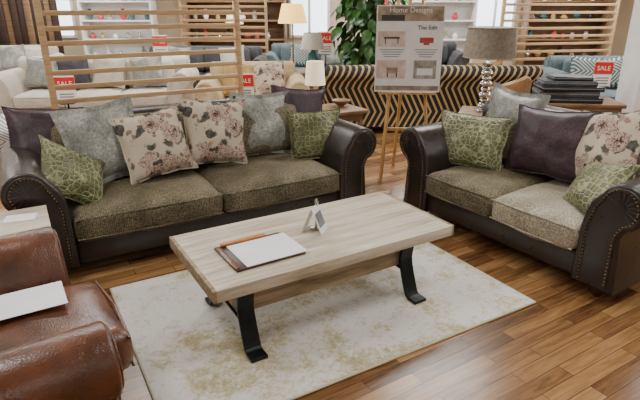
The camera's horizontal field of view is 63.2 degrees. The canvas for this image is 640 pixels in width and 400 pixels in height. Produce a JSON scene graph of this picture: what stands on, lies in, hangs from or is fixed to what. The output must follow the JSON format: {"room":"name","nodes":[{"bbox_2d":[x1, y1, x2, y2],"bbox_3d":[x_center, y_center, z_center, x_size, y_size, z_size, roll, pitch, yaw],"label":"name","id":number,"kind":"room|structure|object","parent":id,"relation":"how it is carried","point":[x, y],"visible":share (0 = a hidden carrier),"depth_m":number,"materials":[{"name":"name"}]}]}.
{"room":"store","nodes":[
{"label":"store","id":0,"kind":"room"},
{"bbox_2d":[0,88,639,399],"bbox_3d":[0.000,-0.211,5.261,15.000,0.100,16.000,0,21,0],"label":"floor","id":1,"kind":"structure","parent":0,"point":[573,343],"depth_m":2.65,"materials":[{"name":"brown wood"}]},
{"bbox_2d":[0,114,9,150],"bbox_3d":[-3.350,-0.560,5.292,1.026,0.531,0.826,-7,22,-19],"label":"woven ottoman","id":2,"kind":"object","parent":1,"relation":"on","point":[4,134],"visible":0.06,"depth_m":4.96,"materials":[{"name":"white fabric"}]},
{"bbox_2d":[0,205,50,235],"bbox_3d":[-1.673,0.392,2.729,0.540,0.550,0.400,-11,23,-28],"label":"side table","id":3,"kind":"object","parent":1,"relation":"on","point":[42,218],"visible":0.27,"depth_m":2.68,"materials":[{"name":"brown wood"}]},
{"bbox_2d":[2,213,37,222],"bbox_3d":[-1.577,0.093,2.738,0.150,0.002,0.100,-7,22,-17],"label":"leaflet","id":4,"kind":"object","parent":3,"relation":"on","point":[30,216],"visible":1,"depth_m":2.74,"materials":[{"name":"white paper"}]},
{"bbox_2d":[0,0,64,54],"bbox_3d":[-6.182,-3.637,10.836,1.390,2.400,0.110,-7,22,-19],"label":"curtain","id":5,"kind":"object","parent":1,"relation":"on","point":[18,26],"visible":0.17,"depth_m":10.80,"materials":[{"name":"brown fabric"}]},
{"bbox_2d":[0,44,64,70],"bbox_3d":[-5.968,-2.421,9.703,2.169,0.918,1.060,-4,21,-11],"label":"sofa","id":6,"kind":"object","parent":1,"relation":"on","point":[9,54],"visible":0.35,"depth_m":9.66,"materials":[{"name":"fabric"}]},
{"bbox_2d":[0,44,24,70],"bbox_3d":[-5.726,-2.649,9.693,0.483,0.462,0.159,-9,4,-11],"label":"cushion","id":7,"kind":"object","parent":6,"relation":"on","point":[9,56],"depth_m":9.63,"materials":[{"name":"fabric"}]},
{"bbox_2d":[8,46,41,69],"bbox_3d":[-5.641,-2.687,9.896,0.761,0.451,0.283,-4,11,-11],"label":"cushion","id":8,"kind":"object","parent":6,"relation":"on","point":[28,50],"depth_m":9.81,"materials":[{"name":"beige fabric"}]},
{"bbox_2d":[53,76,76,108],"bbox_3d":[-2.950,-1.036,6.126,0.179,0.838,0.181,14,25,34],"label":"sign stand","id":9,"kind":"object","parent":1,"relation":"on","point":[58,80],"visible":0.5,"depth_m":6.03,"materials":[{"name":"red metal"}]},
{"bbox_2d":[0,226,134,399],"bbox_3d":[-1.299,0.509,1.917,1.050,0.900,1.229,-14,25,-32],"label":"leather armchair","id":10,"kind":"object","parent":1,"relation":"on","point":[81,348],"visible":0.98,"depth_m":1.92,"materials":[{"name":"brown leather"}]},
{"bbox_2d":[0,281,67,320],"bbox_3d":[-1.200,0.412,2.109,0.300,0.002,0.210,-12,24,-30],"label":"leaflet","id":11,"kind":"object","parent":10,"relation":"on","point":[34,299],"visible":1,"depth_m":2.11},
{"bbox_2d":[0,282,134,370],"bbox_3d":[-1.193,0.590,2.026,0.786,0.243,0.582,-14,25,-32],"label":"seat cushion","id":12,"kind":"object","parent":10,"relation":"on","point":[88,302],"depth_m":2.05,"materials":[{"name":"leather"}]},
{"bbox_2d":[0,54,198,113],"bbox_3d":[-3.237,-1.664,7.666,2.769,0.931,1.060,-1,21,-4],"label":"sofa","id":13,"kind":"object","parent":1,"relation":"on","point":[25,86],"visible":0.62,"depth_m":7.51,"materials":[{"name":"fabric"}]},
{"bbox_2d":[25,56,57,86],"bbox_3d":[-4.034,-1.853,7.550,0.481,0.460,0.164,4,2,-4],"label":"cushion","id":14,"kind":"object","parent":13,"relation":"on","point":[35,71],"depth_m":7.49,"materials":[{"name":"fabric"}]},
{"bbox_2d":[13,88,79,109],"bbox_3d":[-3.924,-1.480,7.544,0.720,0.238,0.798,-1,21,-4],"label":"seat cushion","id":15,"kind":"object","parent":13,"relation":"on","point":[25,98],"depth_m":7.19,"materials":[{"name":"beige fabric"}]},
{"bbox_2d":[56,54,91,83],"bbox_3d":[-3.584,-1.863,7.580,0.485,0.459,0.163,-9,3,-3],"label":"cushion","id":16,"kind":"object","parent":13,"relation":"on","point":[69,64],"depth_m":7.53,"materials":[{"name":"grey fabric"}]},
{"bbox_2d":[66,87,127,107],"bbox_3d":[-3.227,-1.497,7.591,0.726,0.238,0.799,-1,21,-4],"label":"seat cushion","id":17,"kind":"object","parent":13,"relation":"on","point":[96,91],"depth_m":7.31,"materials":[{"name":"beige fabric"}]},
{"bbox_2d":[88,59,127,87],"bbox_3d":[-3.251,-1.899,7.790,0.715,0.448,0.286,-1,11,-4],"label":"cushion","id":18,"kind":"object","parent":13,"relation":"on","point":[91,61],"depth_m":7.71,"materials":[{"name":"beige fabric"}]},
{"bbox_2d":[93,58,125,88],"bbox_3d":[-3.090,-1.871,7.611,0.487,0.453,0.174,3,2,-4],"label":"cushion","id":19,"kind":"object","parent":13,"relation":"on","point":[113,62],"depth_m":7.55,"materials":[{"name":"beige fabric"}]},
{"bbox_2d":[121,87,166,104],"bbox_3d":[-2.529,-1.513,7.637,0.723,0.245,0.799,-1,21,-4],"label":"seat cushion","id":20,"kind":"object","parent":13,"relation":"on","point":[154,100],"depth_m":7.31,"materials":[{"name":"beige fabric"}]},
{"bbox_2d":[129,56,165,88],"bbox_3d":[-2.540,-1.883,7.640,0.472,0.460,0.161,-7,3,-3],"label":"cushion","id":21,"kind":"object","parent":13,"relation":"on","point":[157,60],"depth_m":7.60,"materials":[{"name":"fabric"}]},
{"bbox_2d":[125,58,174,87],"bbox_3d":[-2.554,-1.914,7.837,0.713,0.448,0.284,-1,11,-4],"label":"cushion","id":22,"kind":"object","parent":13,"relation":"on","point":[167,73],"depth_m":7.75,"materials":[{"name":"beige fabric"}]},
{"bbox_2d":[76,0,158,54],"bbox_3d":[-4.600,-3.911,11.993,1.640,2.100,0.425,0,21,0],"label":"display shelf","id":23,"kind":"object","parent":1,"relation":"on","point":[81,4],"visible":0.5,"depth_m":12.02,"materials":[{"name":"white paint"}]},
{"bbox_2d":[32,0,243,108],"bbox_3d":[-1.417,-1.021,4.416,1.610,2.010,0.050,-11,23,-28],"label":"divider","id":24,"kind":"object","parent":1,"relation":"on","point":[38,12],"visible":0.62,"depth_m":4.27,"materials":[{"name":"brown wood"}]},
{"bbox_2d":[152,35,167,51],"bbox_3d":[-2.600,-2.129,8.600,0.180,1.146,0.180,-19,28,-41],"label":"sign stand","id":25,"kind":"object","parent":1,"relation":"on","point":[157,47],"visible":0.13,"depth_m":8.45,"materials":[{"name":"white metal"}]},
{"bbox_2d":[0,98,376,268],"bbox_3d":[-0.901,-0.228,3.910,2.549,0.880,1.060,-11,23,-28],"label":"leather sofa","id":26,"kind":"object","parent":1,"relation":"on","point":[128,218],"visible":0.63,"depth_m":3.54,"materials":[{"name":"brown leather"}]},
{"bbox_2d":[0,105,82,156],"bbox_3d":[-1.863,-0.400,3.569,0.559,0.525,0.237,-15,25,-34],"label":"throw pillow","id":27,"kind":"object","parent":26,"relation":"on","point":[25,126],"visible":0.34,"depth_m":3.44,"materials":[{"name":"fabric"}]},
{"bbox_2d":[39,135,103,204],"bbox_3d":[-1.544,-0.154,3.255,0.245,0.533,0.571,15,25,35],"label":"throw pillow","id":28,"kind":"object","parent":26,"relation":"on","point":[78,176],"visible":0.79,"depth_m":3.18,"materials":[{"name":"green fabric"}]},
{"bbox_2d":[48,95,133,182],"bbox_3d":[-1.479,-0.390,3.578,0.592,0.586,0.206,-17,26,-37],"label":"throw pillow","id":29,"kind":"object","parent":26,"relation":"on","point":[88,131],"visible":0.62,"depth_m":3.50,"materials":[{"name":"fabric"}]},
{"bbox_2d":[52,111,184,176],"bbox_3d":[-1.405,-0.394,3.779,0.959,0.450,0.282,-11,13,-28],"label":"cushion","id":30,"kind":"object","parent":26,"relation":"on","point":[56,137],"depth_m":3.77,"materials":[{"name":"fabric"}]},
{"bbox_2d":[66,168,222,240],"bbox_3d":[-1.241,-0.008,3.623,0.963,0.241,0.801,-11,23,-28],"label":"seat cushion","id":31,"kind":"object","parent":26,"relation":"on","point":[188,198],"depth_m":3.36,"materials":[{"name":"fabric"}]},
{"bbox_2d":[108,104,197,184],"bbox_3d":[-1.151,-0.384,3.628,0.534,0.511,0.239,-14,25,-32],"label":"throw pillow","id":32,"kind":"object","parent":26,"relation":"on","point":[153,144],"visible":1,"depth_m":3.56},
{"bbox_2d":[181,98,247,163],"bbox_3d":[-0.783,-0.509,3.886,0.525,0.516,0.241,-9,22,-23],"label":"throw pillow","id":33,"kind":"object","parent":26,"relation":"on","point":[214,131],"visible":0.98,"depth_m":3.81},
{"bbox_2d":[200,102,295,164],"bbox_3d":[-0.593,-0.559,4.223,0.957,0.447,0.284,-11,13,-28],"label":"cushion","id":34,"kind":"object","parent":26,"relation":"on","point":[251,148],"depth_m":4.19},
{"bbox_2d":[228,91,290,155],"bbox_3d":[-0.465,-0.618,4.201,0.546,0.526,0.199,-12,24,-29],"label":"throw pillow","id":35,"kind":"object","parent":26,"relation":"on","point":[269,132],"visible":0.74,"depth_m":4.15,"materials":[{"name":"fabric"}]},
{"bbox_2d":[193,153,338,211],"bbox_3d":[-0.430,-0.172,4.060,0.964,0.242,0.799,-11,23,-28],"label":"seat cushion","id":36,"kind":"object","parent":26,"relation":"on","point":[269,182],"depth_m":3.82,"materials":[{"name":"fabric"}]},
{"bbox_2d":[270,85,324,111],"bbox_3d":[-0.188,-0.704,4.378,0.520,0.526,0.200,-5,21,-13],"label":"throw pillow","id":37,"kind":"object","parent":26,"relation":"on","point":[305,100],"visible":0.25,"depth_m":4.33,"materials":[{"name":"fabric"}]},
{"bbox_2d":[287,109,339,158],"bbox_3d":[-0.041,-0.522,4.220,0.445,0.410,0.201,-2,21,-6],"label":"throw pillow","id":38,"kind":"object","parent":26,"relation":"on","point":[309,131],"visible":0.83,"depth_m":4.16,"materials":[{"name":"green fabric"}]},
{"bbox_2d":[149,45,268,88],"bbox_3d":[-2.150,-2.369,9.567,2.369,0.917,1.060,0,21,0],"label":"sofa","id":39,"kind":"object","parent":1,"relation":"on","point":[249,53],"visible":0.19,"depth_m":9.57,"materials":[{"name":"fabric"}]},
{"bbox_2d":[168,45,190,57],"bbox_3d":[-2.603,-2.581,9.506,0.482,0.465,0.175,5,3,0],"label":"cushion","id":40,"kind":"object","parent":39,"relation":"on","point":[170,48],"depth_m":9.45,"materials":[{"name":"white fabric"}]},
{"bbox_2d":[190,48,204,71],"bbox_3d":[-2.575,-2.610,9.692,0.866,0.451,0.284,0,11,0],"label":"cushion","id":41,"kind":"object","parent":39,"relation":"on","point":[200,58],"depth_m":9.59,"materials":[{"name":"grey fabric"}]},
{"bbox_2d":[193,72,204,86],"bbox_3d":[-2.575,-2.208,9.489,0.873,0.242,0.800,0,21,0],"label":"seat cushion","id":42,"kind":"object","parent":39,"relation":"on","point":[196,82],"depth_m":9.16,"materials":[{"name":"grey fabric"}]},
{"bbox_2d":[204,48,250,71],"bbox_3d":[-1.723,-2.611,9.692,0.863,0.448,0.282,0,11,0],"label":"cushion","id":43,"kind":"object","parent":39,"relation":"on","point":[246,51],"depth_m":9.57,"materials":[{"name":"grey fabric"}]},
{"bbox_2d":[218,45,244,61],"bbox_3d":[-1.603,-2.580,9.494,0.477,0.458,0.167,-6,3,0],"label":"cushion","id":44,"kind":"object","parent":39,"relation":"on","point":[222,56],"depth_m":9.45,"materials":[{"name":"beige fabric"}]},
{"bbox_2d":[178,0,267,54],"bbox_3d":[-2.005,-3.505,10.867,1.850,2.130,0.051,2,21,6],"label":"divider","id":45,"kind":"object","parent":1,"relation":"on","point":[264,6],"visible":0.58,"depth_m":10.76,"materials":[{"name":"brown wood"}]},
{"bbox_2d":[184,0,286,52],"bbox_3d":[-1.900,-3.911,11.993,2.240,2.100,0.425,0,21,0],"label":"display shelf","id":46,"kind":"object","parent":1,"relation":"on","point":[277,32],"visible":0.25,"depth_m":12.06,"materials":[{"name":"brown wood"}]},
{"bbox_2d":[236,73,253,93],"bbox_3d":[-0.820,-0.945,5.787,0.190,0.906,0.180,-2,21,-6],"label":"sign stand","id":47,"kind":"object","parent":1,"relation":"on","point":[248,85],"visible":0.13,"depth_m":5.66,"materials":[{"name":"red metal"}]},
{"bbox_2d":[194,60,309,100],"bbox_3d":[-0.878,-1.368,6.884,1.419,0.926,1.061,-2,21,-6],"label":"sofa","id":48,"kind":"object","parent":1,"relation":"on","point":[281,73],"visible":0.31,"depth_m":6.77,"materials":[{"name":"fabric"}]},
{"bbox_2d":[222,61,257,95],"bbox_3d":[-1.055,-1.568,6.799,0.478,0.458,0.162,4,2,-6],"label":"cushion","id":49,"kind":"object","parent":48,"relation":"on","point":[247,68],"depth_m":6.76,"materials":[{"name":"yellow fabric"}]},
{"bbox_2d":[254,60,285,93],"bbox_3d":[-0.671,-1.580,6.835,0.479,0.464,0.174,-10,3,-5],"label":"cushion","id":50,"kind":"object","parent":48,"relation":"on","point":[265,75],"depth_m":6.78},
{"bbox_2d":[278,4,306,62],"bbox_3d":[-0.450,-2.421,8.704,0.480,1.620,0.480,0,21,0],"label":"floor lamp","id":51,"kind":"object","parent":1,"relation":"on","point":[292,14],"visible":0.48,"depth_m":8.32,"materials":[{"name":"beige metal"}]},
{"bbox_2d":[298,70,305,75],"bbox_3d":[-0.120,-1.742,8.318,0.450,0.620,0.450,0,21,0],"label":"table","id":52,"kind":"object","parent":1,"relation":"on","point":[303,72],"visible":0.09,"depth_m":8.06,"materials":[{"name":"brown wood"}]},
{"bbox_2d":[300,32,323,65],"bbox_3d":[-0.120,-2.304,8.107,0.380,0.580,0.380,0,21,0],"label":"table lamp","id":53,"kind":"object","parent":52,"relation":"on","point":[311,41],"visible":0.68,"depth_m":7.94,"materials":[{"name":"beige fabric"}]},
{"bbox_2d":[266,42,360,87],"bbox_3d":[-0.117,-2.660,10.336,1.969,0.921,1.061,-1,21,-2],"label":"sofa","id":54,"kind":"object","parent":1,"relation":"on","point":[280,51],"visible":0.26,"depth_m":10.23,"materials":[{"name":"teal fabric"}]},
{"bbox_2d":[281,44,313,66],"bbox_3d":[-0.450,-2.894,10.450,0.662,0.449,0.284,-1,11,-2],"label":"cushion","id":55,"kind":"object","parent":54,"relation":"on","point":[285,48],"depth_m":10.33,"materials":[{"name":"fabric"}]},
{"bbox_2d":[295,66,305,78],"bbox_3d":[-0.440,-2.492,10.251,0.677,0.239,0.800,-1,21,-2],"label":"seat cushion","id":56,"kind":"object","parent":54,"relation":"on","point":[297,68],"depth_m":10.06,"materials":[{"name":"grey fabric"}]},
{"bbox_2d":[290,42,310,65],"bbox_3d":[-0.366,-2.866,10.271,0.486,0.461,0.159,4,2,-2],"label":"cushion","id":57,"kind":"object","parent":54,"relation":"on","point":[300,55],"depth_m":10.20,"materials":[{"name":"multicoloured fabric"}]},
{"bbox_2d":[314,50,345,60],"bbox_3d":[0.202,-2.903,10.471,0.664,0.451,0.282,-1,11,-2],"label":"cushion","id":58,"kind":"object","parent":54,"relation":"on","point":[316,51],"depth_m":10.35,"materials":[{"name":"grey fabric"}]},
{"bbox_2d":[321,42,343,66],"bbox_3d":[0.233,-2.873,10.279,0.480,0.461,0.182,-7,3,-2],"label":"cushion","id":59,"kind":"object","parent":54,"relation":"on","point":[332,59],"depth_m":10.23,"materials":[{"name":"fabric"}]},
{"bbox_2d":[110,242,535,399],"bbox_3d":[-0.010,0.559,3.045,2.092,0.012,1.382,-11,23,-28],"label":"area rug","id":60,"kind":"object","parent":1,"relation":"on","point":[186,347],"visible":0.69,"depth_m":2.74,"materials":[{"name":"carpet"}]},
{"bbox_2d":[169,191,453,362],"bbox_3d":[-0.026,0.372,2.905,1.408,0.437,0.668,-12,24,-29],"label":"coffee table","id":61,"kind":"object","parent":60,"relation":"on","point":[366,234],"visible":0.97,"depth_m":2.72,"materials":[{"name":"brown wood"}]},
{"bbox_2d":[214,232,307,271],"bbox_3d":[-0.298,0.243,2.590,0.382,0.023,0.295,-12,24,-30],"label":"folder","id":62,"kind":"object","parent":61,"relation":"on","point":[249,252],"visible":1,"depth_m":2.57,"materials":[{"name":"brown paper"}]},
{"bbox_2d":[301,198,327,234],"bbox_3d":[-0.028,0.083,2.802,0.118,0.175,0.110,7,22,19],"label":"tent card","id":63,"kind":"object","parent":61,"relation":"on","point":[320,224],"visible":1,"depth_m":2.79,"materials":[{"name":"white paper"}]},
{"bbox_2d":[315,210,324,227],"bbox_3d":[0.002,0.101,2.792,0.001,0.080,0.075,-15,13,25],"label":"picture","id":64,"kind":"object","parent":63,"relation":"attached to","point":[319,216],"depth_m":2.79},
{"bbox_2d":[318,32,332,67],"bbox_3d":[0.100,-2.317,9.062,0.196,1.174,0.182,18,27,39],"label":"sign stand","id":65,"kind":"object","parent":1,"relation":"on","point":[326,36],"visible":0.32,"depth_m":8.93,"materials":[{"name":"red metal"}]},
{"bbox_2d":[322,103,367,125],"bbox_3d":[0.120,-0.666,5.475,0.580,0.602,0.500,-11,23,-28],"label":"end table","id":66,"kind":"object","parent":1,"relation":"on","point":[349,112],"visible":0.19,"depth_m":5.30,"materials":[{"name":"brown wood"}]},
{"bbox_2d":[305,60,324,89],"bbox_3d":[-0.050,-1.169,5.286,0.210,0.470,0.210,0,21,0],"label":"table lamp","id":67,"kind":"object","parent":66,"relation":"on","point":[315,75],"visible":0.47,"depth_m":5.18,"materials":[{"name":"beige fabric"}]},
{"bbox_2d":[332,98,349,106],"bbox_3d":[0.220,-1.013,5.441,0.200,0.070,0.200,0,21,0],"label":"decorative bowl","id":68,"kind":"object","parent":66,"relation":"on","point":[340,102],"visible":1,"depth_m":5.41,"materials":[{"name":"brown wood"}]},
{"bbox_2d":[327,0,407,64],"bbox_3d":[0.766,-2.578,8.080,1.325,2.352,1.308,0,21,0],"label":"potted plant","id":69,"kind":"object","parent":1,"relation":"on","point":[361,15],"visible":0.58,"depth_m":7.76,"materials":[{"name":"green plant"}]},
{"bbox_2d":[374,0,445,179],"bbox_3d":[0.803,-1.071,4.951,0.585,1.712,0.498,1,21,4],"label":"easel","id":70,"kind":"object","parent":1,"relation":"on","point":[409,38],"visible":1,"depth_m":4.61,"materials":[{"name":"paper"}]},
{"bbox_2d":[376,60,405,78],"bbox_3d":[0.636,-1.172,4.663,0.260,0.160,0.002,1,21,4],"label":"picture","id":71,"kind":"object","parent":70,"relation":"attached to","point":[385,69],"depth_m":4.66},
{"bbox_2d":[378,31,405,46],"bbox_3d":[0.631,-1.416,4.572,0.240,0.130,0.002,1,21,4],"label":"picture","id":72,"kind":"object","parent":70,"relation":"on","point":[385,38],"depth_m":4.57},
{"bbox_2d":[375,86,437,90],"bbox_3d":[0.786,-1.014,4.711,0.565,0.040,0.002,1,21,4],"label":"ledge","id":73,"kind":"object","parent":70,"relation":"on","point":[377,88],"depth_m":4.71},
{"bbox_2d":[381,92,435,94],"bbox_3d":[0.808,-0.978,4.758,0.500,0.022,0.060,1,21,4],"label":"shelf","id":74,"kind":"object","parent":70,"relation":"attached to","point":[388,93],"depth_m":4.73,"materials":[{"name":"brown wood"}]},
{"bbox_2d":[378,6,444,20],"bbox_3d":[0.786,-1.609,4.488,0.565,0.120,0.002,1,21,4],"label":"sign","id":75,"kind":"object","parent":70,"relation":"attached to","point":[385,13],"depth_m":4.49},
{"bbox_2d":[413,60,436,78],"bbox_3d":[0.935,-1.165,4.643,0.200,0.160,0.002,1,21,4],"label":"picture","id":76,"kind":"object","parent":70,"relation":"attached to","point":[422,69],"depth_m":4.64,"materials":[{"name":"paper"}]},
{"bbox_2d":[420,38,433,44],"bbox_3d":[0.935,-1.390,4.558,0.120,0.062,0.011,0,21,0],"label":"picture","id":77,"kind":"object","parent":70,"relation":"attached to","point":[423,41],"depth_m":4.56},
{"bbox_2d":[375,42,469,64],"bbox_3d":[1.983,-2.809,10.741,1.969,0.916,1.060,1,21,4],"label":"sofa","id":78,"kind":"object","parent":1,"relation":"on","point":[451,55],"visible":0.09,"depth_m":10.70,"materials":[{"name":"fabric"}]},
{"bbox_2d":[441,43,447,64],"bbox_3d":[2.322,-3.043,10.842,0.666,0.448,0.291,1,11,4],"label":"cushion","id":79,"kind":"object","parent":78,"relation":"on","point":[445,45],"depth_m":10.74,"materials":[{"name":"grey fabric"}]},
{"bbox_2d":[316,60,542,126],"bbox_3d":[1.440,-1.462,7.154,3.029,0.912,1.064,0,21,0],"label":"patterned sofa","id":80,"kind":"object","parent":1,"relation":"on","point":[460,86],"visible":0.58,"depth_m":6.68,"materials":[{"name":"black fabric"}]},
{"bbox_2d":[467,60,502,64],"bbox_3d":[2.218,-1.669,7.068,0.476,0.454,0.168,-4,38,3],"label":"cushion","id":81,"kind":"object","parent":80,"relation":"on","point":[499,62],"depth_m":6.94,"materials":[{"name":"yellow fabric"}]},
{"bbox_2d":[406,0,477,62],"bbox_3d":[2.750,-3.911,11.993,1.540,2.100,0.425,0,21,0],"label":"display cabinet","id":82,"kind":"object","parent":1,"relation":"on","point":[459,14],"visible":0.19,"depth_m":12.00,"materials":[{"name":"white paint"}]},
{"bbox_2d":[412,1,475,2],"bbox_3d":[2.750,-4.490,11.773,1.500,0.035,0.400,0,21,0],"label":"shelf","id":83,"kind":"object","parent":82,"relation":"attached to","point":[412,1],"depth_m":11.61,"materials":[{"name":"white paint"}]},
{"bbox_2d":[459,106,482,115],"bbox_3d":[1.660,-0.609,5.325,0.500,0.600,0.500,7,22,19],"label":"table","id":84,"kind":"object","parent":1,"relation":"on","point":[469,110],"visible":0.07,"depth_m":5.21,"materials":[{"name":"brown wood"}]},
{"bbox_2d":[462,26,516,112],"bbox_3d":[1.630,-1.260,5.060,0.502,0.805,0.502,0,21,0],"label":"table lamp","id":85,"kind":"object","parent":84,"relation":"on","point":[487,43],"visible":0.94,"depth_m":4.81,"materials":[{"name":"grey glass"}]},
{"bbox_2d":[488,75,531,98],"bbox_3d":[2.268,-1.118,6.340,0.566,0.840,0.495,-11,23,-28],"label":"tub chair","id":86,"kind":"object","parent":1,"relation":"on","point":[523,84],"visible":0.05,"depth_m":6.02,"materials":[{"name":"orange leather"}]},
{"bbox_2d":[400,98,639,296],"bbox_3d":[1.552,-0.142,3.683,1.062,0.880,1.899,-13,24,-31],"label":"leather loveseat","id":87,"kind":"object","parent":1,"relation":"on","point":[527,212],"visible":0.73,"depth_m":3.32,"materials":[{"name":"brown leather"}]},
{"bbox_2d":[441,109,514,170],"bbox_3d":[1.152,-0.453,3.985,0.581,0.414,0.224,15,25,35],"label":"throw pillow","id":88,"kind":"object","parent":87,"relation":"on","point":[472,141],"visible":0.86,"depth_m":3.89,"materials":[{"name":"green fabric"}]},
{"bbox_2d":[427,163,555,216],"bbox_3d":[1.273,-0.112,3.895,0.798,0.239,0.631,-13,24,-31],"label":"seat cushion","id":89,"kind":"object","parent":87,"relation":"on","point":[468,191],"depth_m":3.71,"materials":[{"name":"fabric"}]},
{"bbox_2d":[486,82,550,142],"bbox_3d":[1.446,-0.597,3.974,0.182,0.544,0.561,-15,25,-34],"label":"throw pillow","id":90,"kind":"object","parent":87,"relation":"on","point":[504,102],"visible":0.34,"depth_m":3.91,"materials":[{"name":"fabric"}]},
{"bbox_2d":[502,124,541,174],"bbox_3d":[1.552,-0.458,3.957,0.278,0.447,0.635,-2,18,-34],"label":"cushion","id":91,"kind":"object","parent":87,"relation":"on","point":[508,146],"depth_m":3.90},
{"bbox_2d":[491,179,584,250],"bbox_3d":[1.611,0.069,3.412,0.801,0.238,0.637,-13,24,-31],"label":"seat cushion","id":92,"kind":"object","parent":87,"relation":"on","point":[538,212],"depth_m":3.24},
{"bbox_2d":[503,104,600,183],"bbox_3d":[1.586,-0.396,3.620,0.229,0.520,0.640,-14,25,-32],"label":"throw pillow","id":93,"kind":"object","parent":87,"relation":"on","point":[545,142],"visible":0.85,"depth_m":3.55,"materials":[{"name":"fabric"}]},
{"bbox_2d":[555,156,639,181],"bbox_3d":[1.891,-0.277,3.473,0.284,0.449,0.634,-2,18,-34],"label":"cushion","id":94,"kind":"object","parent":87,"relation":"on","point":[637,174],"depth_m":3.22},
{"bbox_2d":[564,161,639,212],"bbox_3d":[1.654,-0.080,3.124,0.234,0.415,0.563,-1,21,-2],"label":"throw pillow","id":95,"kind":"object","parent":87,"relation":"on","point":[594,178],"visible":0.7,"depth_m":3.05,"materials":[{"name":"green fabric"}]},
{"bbox_2d":[566,110,639,182],"bbox_3d":[1.806,-0.331,3.289,0.232,0.568,0.598,-6,21,-15],"label":"throw pillow","id":96,"kind":"object","parent":87,"relation":"on","point":[610,137],"visible":0.64,"depth_m":3.19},
{"bbox_2d":[495,0,620,65],"bbox_3d":[3.977,-2.701,8.725,2.150,2.130,0.050,-4,21,-11],"label":"divider","id":97,"kind":"object","parent":1,"relation":"on","point":[504,4],"visible":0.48,"depth_m":8.66,"materials":[{"name":"brown wood"}]},
{"bbox_2d":[515,0,612,64],"bbox_3d":[5.600,-3.911,11.993,1.840,2.100,0.425,0,21,0],"label":"display shelf","id":98,"kind":"object","parent":1,"relation":"on","point":[525,8],"visible":0.53,"depth_m":12.07,"materials":[{"name":"brown wood"}]},
{"bbox_2d":[541,55,623,99],"bbox_3d":[4.582,-1.650,7.629,2.569,0.931,1.060,1,21,4],"label":"sofa","id":99,"kind":"object","parent":1,"relation":"on","point":[553,64],"visible":0.15,"depth_m":7.56,"materials":[{"name":"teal fabric"}]},
{"bbox_2d":[570,55,603,76],"bbox_3d":[3.881,-1.871,7.609,0.476,0.454,0.167,7,3,3],"label":"cushion","id":100,"kind":"object","parent":99,"relation":"on","point":[578,65],"depth_m":7.55,"materials":[{"name":"multicoloured fabric"}]},
{"bbox_2d":[562,58,617,87],"bbox_3d":[4.121,-1.895,7.786,0.969,0.450,0.283,1,11,4],"label":"cushion","id":101,"kind":"object","parent":99,"relation":"on","point":[566,62],"depth_m":7.72,"materials":[{"name":"fabric"}]},
{"bbox_2d":[600,88,616,99],"bbox_3d":[4.098,-1.494,7.584,0.976,0.238,0.798,1,21,4],"label":"seat cushion","id":102,"kind":"object","parent":99,"relation":"on","point":[609,92],"depth_m":7.30,"materials":[{"name":"teal fabric"}]},
{"bbox_2d":[602,55,623,86],"bbox_3d":[4.286,-1.859,7.580,0.480,0.459,0.172,-9,2,4],"label":"cushion","id":103,"kind":"object","parent":99,"relation":"on","point":[618,61],"depth_m":7.52,"materials":[{"name":"multicoloured fabric"}]},
{"bbox_2d":[547,97,626,111],"bbox_3d":[2.750,-0.811,5.837,1.000,0.620,0.500,3,21,7],"label":"console table","id":104,"kind":"object","parent":1,"relation":"on","point":[609,104],"visible":0.16,"depth_m":5.51,"materials":[{"name":"brown wood"}]},
{"bbox_2d":[532,74,605,103],"bbox_3d":[2.685,-1.217,5.652,0.651,0.267,0.426,3,21,7],"label":"books","id":105,"kind":"object","parent":104,"relation":"on","point":[562,88],"visible":0.92,"depth_m":5.49,"materials":[{"name":"grey"}]},
{"bbox_2d":[593,61,613,92],"bbox_3d":[3.220,-1.099,6.049,0.181,1.010,0.179,-15,25,-35],"label":"sign stand","id":106,"kind":"object","parent":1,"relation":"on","point":[603,70],"visible":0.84,"depth_m":5.91,"materials":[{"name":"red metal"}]},
{"bbox_2d":[62,0,634,64],"bbox_3d":[0.000,-4.396,12.289,15.000,2.800,0.100,0,21,0],"label":"wall","id":107,"kind":"structure","parent":0,"point":[626,6],"depth_m":12.33,"materials":[{"name":"beige paint"}]},
{"bbox_2d":[56,0,70,10],"bbox_3d":[-5.993,-4.543,12.148,0.304,0.219,0.010,0,21,0],"label":"glass","id":108,"kind":"object","parent":107,"relation":"attached to","point":[63,5],"depth_m":12.14,"materials":[{"name":"white"}]},
{"bbox_2d":[59,16,72,25],"bbox_3d":[-5.994,-4.223,12.268,0.303,0.201,0.010,0,21,0],"label":"glass","id":109,"kind":"object","parent":107,"relation":"attached to","point":[64,20],"depth_m":12.26,"materials":[{"name":"white"}]},
{"bbox_2d":[291,0,326,34],"bbox_3d":[-0.250,-4.555,12.144,0.900,1.400,0.010,0,21,0],"label":"glass","id":110,"kind":"object","parent":107,"relation":"attached to","point":[318,7],"visible":0.56,"depth_m":12.24,"materials":[{"name":"white"}]},
{"bbox_2d":[308,0,310,31],"bbox_3d":[-0.250,-4.551,12.134,0.060,1.400,0.050,0,21,0],"label":"frame","id":111,"kind":"object","parent":107,"relation":"attached to","point":[309,1],"visible":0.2,"depth_m":12.20,"materials":[{"name":"white paint"}]},
{"bbox_2d":[327,0,329,31],"bbox_3d":[0.200,-4.551,12.134,0.060,1.400,0.050,0,21,0],"label":"frame","id":112,"kind":"object","parent":107,"relation":"attached to","point":[328,1],"visible":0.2,"depth_m":12.19,"materials":[{"name":"white paint"}]},
{"bbox_2d":[476,0,513,26],"bbox_3d":[4.100,-4.555,12.144,0.900,1.400,0.010,0,21,0],"label":"glass","id":113,"kind":"object","parent":107,"relation":"attached to","point":[485,10],"visible":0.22,"depth_m":12.21,"materials":[{"name":"white"}]},
{"bbox_2d":[615,0,639,110],"bbox_3d":[3.830,-1.990,5.875,0.420,2.780,0.420,0,21,0],"label":"pillar","id":114,"kind":"structure","parent":0,"point":[628,89],"depth_m":6.02,"materials":[{"name":"paint"}]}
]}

